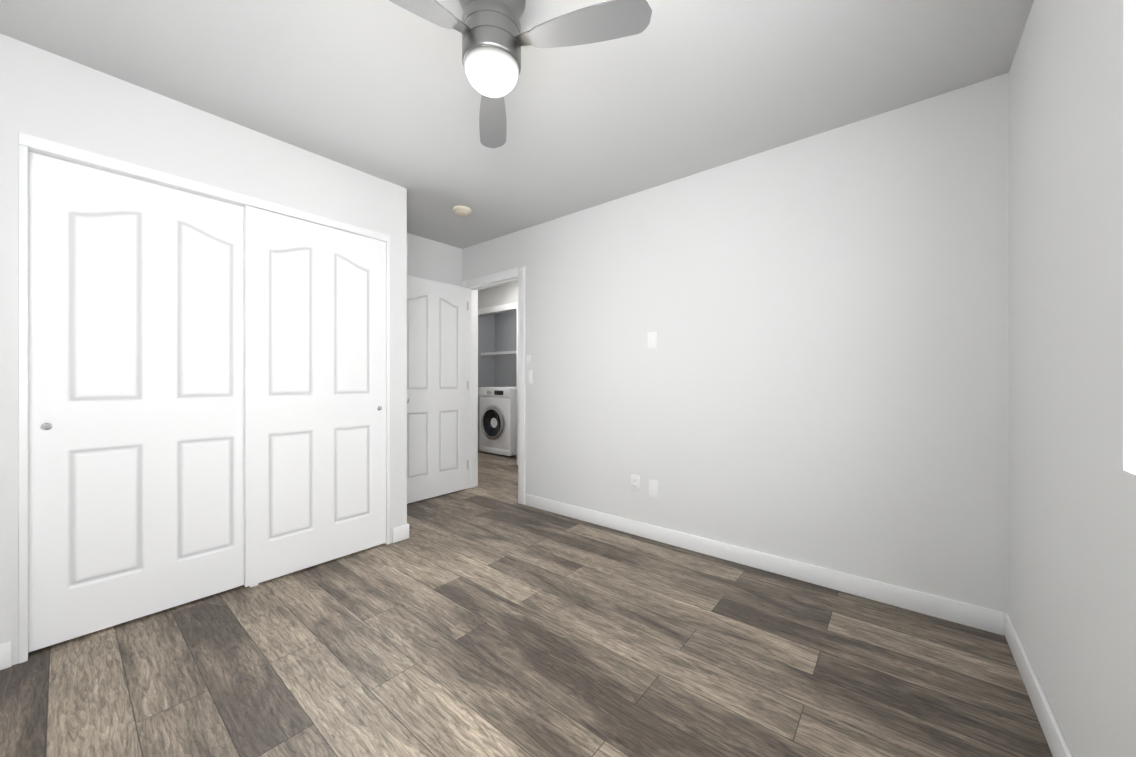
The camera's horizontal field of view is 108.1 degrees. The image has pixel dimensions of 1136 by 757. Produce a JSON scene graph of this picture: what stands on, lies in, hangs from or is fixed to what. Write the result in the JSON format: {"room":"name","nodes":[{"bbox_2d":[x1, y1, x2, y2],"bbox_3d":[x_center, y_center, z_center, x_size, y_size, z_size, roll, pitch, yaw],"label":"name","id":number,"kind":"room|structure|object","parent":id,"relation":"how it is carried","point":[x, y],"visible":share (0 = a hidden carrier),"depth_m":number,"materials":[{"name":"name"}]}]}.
{"room":"empty bedroom","nodes":[
{"label":"empty bedroom","id":0,"kind":"room"},
{"bbox_2d":[0,33,406,664],"bbox_3d":[-1.891,-0.105,2.030,0.100,2.450,2.290,0,0,39],"label":"wall","id":1,"kind":"structure","parent":0,"point":[68,102],"depth_m":1.89,"materials":[{"name":"paint"}]},
{"bbox_2d":[0,641,11,669],"bbox_3d":[-2.367,1.071,1.355,0.013,0.100,0.640,0,0,39],"label":"baseboard","id":2,"kind":"structure","parent":1,"relation":"attached to","point":[5,655],"depth_m":1.59,"materials":[{"name":"paint"}]},
{"bbox_2d":[28,151,243,651],"bbox_3d":[-1.953,0.095,1.972,0.040,2.028,0.765,0,0,39],"label":"closet door","id":3,"kind":"structure","parent":1,"relation":"in","point":[135,398],"depth_m":1.88,"materials":[{"name":"paint"}]},
{"bbox_2d":[18,132,389,663],"bbox_3d":[-1.719,0.076,2.233,0.111,2.088,1.510,0,0,39],"label":"trim","id":4,"kind":"structure","parent":1,"relation":"attached to","point":[37,145],"depth_m":1.67,"materials":[{"name":"paint"}]},
{"bbox_2d":[244,205,385,586],"bbox_3d":[-1.481,0.094,2.491,0.040,2.028,0.765,0,0,39],"label":"closet door","id":5,"kind":"structure","parent":1,"relation":"in","point":[314,394],"depth_m":2.43,"materials":[{"name":"paint"}]},
{"bbox_2d":[392,524,408,542],"bbox_3d":[-1.155,1.070,2.846,0.013,0.100,0.121,0,0,39],"label":"baseboard","id":6,"kind":"structure","parent":1,"relation":"attached to","point":[400,533],"depth_m":2.84,"materials":[{"name":"paint"}]},
{"bbox_2d":[407,233,461,285],"bbox_3d":[-2.231,-0.105,2.919,0.120,2.450,3.480,0,0,39],"label":"wall","id":7,"kind":"structure","parent":0,"point":[428,259],"depth_m":3.97,"materials":[{"name":"paint"}]},
{"bbox_2d":[478,314,494,444],"bbox_3d":[-1.605,-0.107,6.939,0.100,2.450,1.070,0,0,39],"label":"wall","id":8,"kind":"structure","parent":0,"point":[486,343],"depth_m":7.10,"materials":[{"name":"grey paint"}]},
{"bbox_2d":[478,282,517,315],"bbox_3d":[-1.233,-1.121,5.883,1.570,0.420,0.100,0,0,39],"label":"wall","id":9,"kind":"structure","parent":0,"point":[499,295],"depth_m":5.59,"materials":[{"name":"paint"}]},
{"bbox_2d":[478,302,517,464],"bbox_3d":[-1.269,0.066,5.838,1.720,2.105,0.016,0,0,39],"label":"door frame","id":10,"kind":"structure","parent":9,"relation":"attached to","point":[511,306],"depth_m":5.40,"materials":[{"name":"paint"}]},
{"bbox_2d":[495,310,516,386],"bbox_3d":[-0.573,-0.107,6.726,1.770,2.450,0.100,0,0,39],"label":"wall","id":11,"kind":"structure","parent":0,"point":[505,340],"depth_m":7.05,"materials":[{"name":"grey paint"}]},
{"bbox_2d":[481,351,516,354],"bbox_3d":[-0.706,-0.416,6.563,1.760,0.046,0.309,0,0,39],"label":"wire shelf","id":12,"kind":"object","parent":11,"relation":"attached to","point":[503,352],"visible":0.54,"depth_m":6.82,"materials":[{"name":"white metal"}]},
{"bbox_2d":[0,0,1033,248],"bbox_3d":[-0.954,-1.380,3.388,6.750,0.100,5.820,0,0,39],"label":"ceiling","id":13,"kind":"structure","parent":0,"point":[386,90],"depth_m":1.82,"materials":[{"name":"paint"}]},
{"bbox_2d":[452,206,470,215],"bbox_3d":[-0.836,-1.311,3.240,0.148,0.039,0.148,0,0,39],"label":"smoke detector","id":14,"kind":"object","parent":13,"relation":"attached to","point":[461,210],"visible":1,"depth_m":3.20,"materials":[{"name":"beige plastic"}]},
{"bbox_2d":[389,0,651,147],"bbox_3d":[-0.282,-1.165,1.341,0.954,0.328,0.936,0,0,39],"label":"ceiling fan","id":15,"kind":"object","parent":13,"relation":"hanging from","point":[494,39],"visible":1,"depth_m":1.35,"materials":[{"name":"silver metal"}]},
{"bbox_2d":[0,445,1052,756],"bbox_3d":[-0.954,1.170,3.389,6.750,0.100,5.820,0,0,39],"label":"floor","id":16,"kind":"structure","parent":0,"point":[488,615],"depth_m":1.61,"materials":[{"name":"wood"}]},
{"bbox_2d":[479,387,516,456],"bbox_3d":[-0.859,0.626,6.315,0.686,0.985,0.818,0,0,39],"label":"washer","id":17,"kind":"object","parent":16,"relation":"on","point":[497,420],"visible":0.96,"depth_m":5.96,"materials":[{"name":"white metal"}]},
{"bbox_2d":[462,73,1008,613],"bbox_3d":[0.406,-0.105,3.095,3.990,2.450,0.120,0,0,39],"label":"wall","id":18,"kind":"structure","parent":0,"point":[817,375],"depth_m":2.28,"materials":[{"name":"paint"}]},
{"bbox_2d":[461,266,524,504],"bbox_3d":[-0.692,0.062,3.988,0.910,2.115,0.152,0,0,39],"label":"door frame","id":19,"kind":"structure","parent":18,"relation":"attached to","point":[519,272],"depth_m":4.12,"materials":[{"name":"paint"}]},
{"bbox_2d":[407,275,466,503],"bbox_3d":[-1.267,0.097,3.871,0.158,2.025,0.755,0,0,39],"label":"bedroom door","id":20,"kind":"structure","parent":19,"relation":"attached to","point":[436,388],"depth_m":3.88,"materials":[{"name":"paint"}]},
{"bbox_2d":[527,370,532,383],"bbox_3d":[-0.334,-0.015,3.612,0.060,0.120,0.012,0,0,39],"label":"light switch","id":21,"kind":"object","parent":18,"relation":"attached to","point":[529,376],"visible":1,"depth_m":3.60,"materials":[{"name":"white plastic"}]},
{"bbox_2d":[631,474,639,491],"bbox_3d":[0.481,0.750,2.951,0.072,0.116,0.010,0,0,39],"label":"electrical outlet","id":22,"kind":"object","parent":18,"relation":"attached to","point":[635,482],"visible":1,"depth_m":2.94,"materials":[{"name":"white plastic"}]},
{"bbox_2d":[648,332,656,348],"bbox_3d":[0.586,-0.265,2.865,0.072,0.116,0.010,0,0,39],"label":"switch","id":23,"kind":"object","parent":18,"relation":"attached to","point":[652,340],"visible":1,"depth_m":2.86,"materials":[{"name":"white plastic"}]},
{"bbox_2d":[649,480,657,497],"bbox_3d":[0.595,0.765,2.860,0.072,0.116,0.007,0,0,39],"label":"electrical outlet","id":24,"kind":"object","parent":18,"relation":"attached to","point":[653,488],"visible":1,"depth_m":2.86,"materials":[{"name":"white plastic"}]},
{"bbox_2d":[525,494,1004,635],"bbox_3d":[0.762,1.070,2.720,2.937,0.100,0.013,0,0,39],"label":"baseboard","id":25,"kind":"structure","parent":18,"relation":"attached to","point":[978,617],"depth_m":2.27,"materials":[{"name":"paint"}]},
{"bbox_2d":[1009,0,1135,756],"bbox_3d":[1.157,-0.104,0.745,0.140,2.450,2.820,0,0,39],"label":"wall","id":26,"kind":"structure","parent":0,"point":[1072,264],"depth_m":1.09,"materials":[{"name":"paint"}]},
{"bbox_2d":[1004,613,1072,756],"bbox_3d":[0.851,1.071,0.491,0.013,0.100,3.360,0,0,39],"label":"baseboard","id":27,"kind":"structure","parent":26,"relation":"attached to","point":[1056,741],"depth_m":1.36,"materials":[{"name":"paint"}]}
]}

